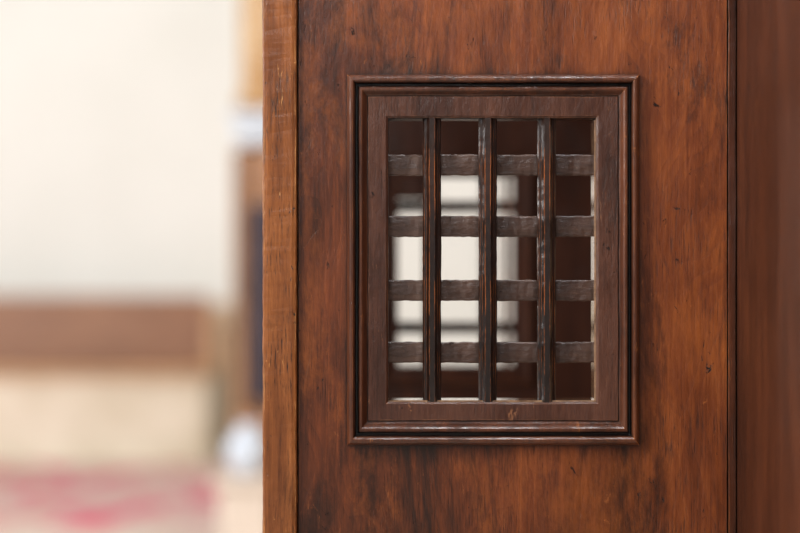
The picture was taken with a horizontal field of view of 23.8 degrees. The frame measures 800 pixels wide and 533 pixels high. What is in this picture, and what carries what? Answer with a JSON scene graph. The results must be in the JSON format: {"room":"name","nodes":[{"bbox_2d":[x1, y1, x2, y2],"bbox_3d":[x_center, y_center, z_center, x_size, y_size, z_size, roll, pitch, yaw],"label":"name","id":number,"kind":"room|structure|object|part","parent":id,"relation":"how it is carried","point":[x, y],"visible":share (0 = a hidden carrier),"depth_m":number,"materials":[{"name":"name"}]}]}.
{"room":"church confessional","nodes":[
{"label":"church confessional","id":0,"kind":"room"},
{"bbox_2d":[0,449,228,532],"bbox_3d":[-3.200,0.950,3.750,7.600,0.100,11.700,0,0,0],"label":"floor","id":1,"kind":"structure","parent":0,"point":[220,458],"depth_m":6.48,"materials":[{"name":"beige stone"}]},
{"bbox_2d":[0,295,220,463],"bbox_3d":[-2.427,0.519,8.835,3.147,0.763,0.430,0,0,0],"label":"altar","id":2,"kind":"object","parent":1,"relation":"on","point":[85,379],"visible":0.99,"depth_m":8.66,"materials":[{"name":"brown wood"}]},
{"bbox_3d":[-2.452,0.487,8.815,3.097,0.035,0.390,0,0,0],"label":"seat","id":3,"kind":"part","parent":2,"relation":"part of","materials":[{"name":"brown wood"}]},
{"bbox_3d":[-2.452,0.314,9.012,3.097,0.353,0.065,0,0,0],"label":"backrest","id":4,"kind":"part","parent":2,"relation":"part of","materials":[{"name":"brown wood"}]},
{"bbox_2d":[0,464,232,528],"bbox_3d":[-1.775,0.895,7.535,3.250,0.010,2.030,0,0,0],"label":"rug","id":5,"kind":"object","parent":1,"relation":"on","point":[32,496],"visible":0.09,"depth_m":7.35,"materials":[{"name":"fabric"}]},
{"bbox_2d":[212,472,262,532],"bbox_3d":[-0.456,0.763,5.700,0.220,0.274,0.220,0,0,0],"label":"pedestal","id":6,"kind":"object","parent":1,"relation":"on","point":[240,497],"visible":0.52,"depth_m":5.62,"materials":[{"name":"beige stone"}]},
{"bbox_2d":[226,422,262,475],"bbox_3d":[-0.456,0.548,5.700,0.134,0.155,0.134,0,0,0],"label":"vase","id":7,"kind":"object","parent":6,"relation":"on","point":[244,448],"visible":0.91,"depth_m":5.65,"materials":[{"name":"white ceramic"}]},
{"bbox_2d":[229,0,262,471],"bbox_3d":[-0.418,-0.302,6.240,0.280,2.404,0.320,0,0,0],"label":"shrine","id":8,"kind":"object","parent":1,"relation":"on","point":[247,118],"visible":0.36,"depth_m":6.12,"materials":[{"name":"brown wood"}]},
{"bbox_2d":[262,0,799,532],"bbox_3d":[0.108,-0.195,1.735,0.517,2.190,2.270,0,0,0],"label":"confessional","id":9,"kind":"object","parent":1,"relation":"on","point":[650,149],"visible":1,"depth_m":1.90,"materials":[{"name":"brown wood"}]},
{"bbox_3d":[-0.120,-0.175,1.919,0.035,2.150,0.052,0,0,0],"label":"edge post","id":10,"kind":"part","parent":9,"relation":"part of","materials":[{"name":"brown wood"}]},
{"bbox_2d":[389,175,534,386],"bbox_3d":[0.081,0.007,2.759,0.228,0.334,0.042,0,0,0],"label":"window","id":11,"kind":"structure","parent":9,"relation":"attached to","point":[522,327],"depth_m":2.75,"materials":[{"name":"brown wood"}]},
{"bbox_3d":[0.117,-0.175,2.765,0.438,2.150,0.030,0,0,0],"label":"panel","id":12,"kind":"part","parent":9,"relation":"part of","materials":[{"name":"brown wood"}]},
{"bbox_3d":[0.093,-0.006,1.896,0.292,0.370,0.016,0,0,0],"label":"grille moulding","id":13,"kind":"part","parent":9,"relation":"part of","materials":[{"name":"brown wood"}]},
{"bbox_2d":[368,96,618,420],"bbox_3d":[0.093,-0.008,1.916,0.251,0.324,0.039,0,0,0],"label":"grille","id":14,"kind":"object","parent":9,"relation":"attached to","point":[602,165],"depth_m":1.90,"materials":[{"name":"brown wood"}]},
{"bbox_3d":[0.352,-0.175,1.725,0.030,2.150,2.250,0,0,0],"label":"panel","id":15,"kind":"part","parent":9,"relation":"part of","materials":[{"name":"brown wood"}]},
{"bbox_2d":[0,0,478,364],"bbox_3d":[-3.200,-1.600,9.500,7.600,5.000,0.200,0,0,0],"label":"wall","id":16,"kind":"structure","parent":0,"point":[117,144],"depth_m":9.40,"materials":[{"name":"beige paint"}]},
{"bbox_2d":[210,303,233,448],"bbox_3d":[-3.725,0.540,9.390,6.550,0.720,0.020,0,0,0],"label":"trim","id":17,"kind":"structure","parent":16,"relation":"attached to","point":[223,381],"depth_m":9.38,"materials":[{"name":"beige paint"}]},
{"bbox_2d":[497,178,512,364],"bbox_3d":[0.520,-1.600,3.650,0.200,5.000,11.500,0,0,0],"label":"wall","id":18,"kind":"structure","parent":0,"point":[500,181],"depth_m":7.79,"materials":[{"name":"beige paint"}]}
]}

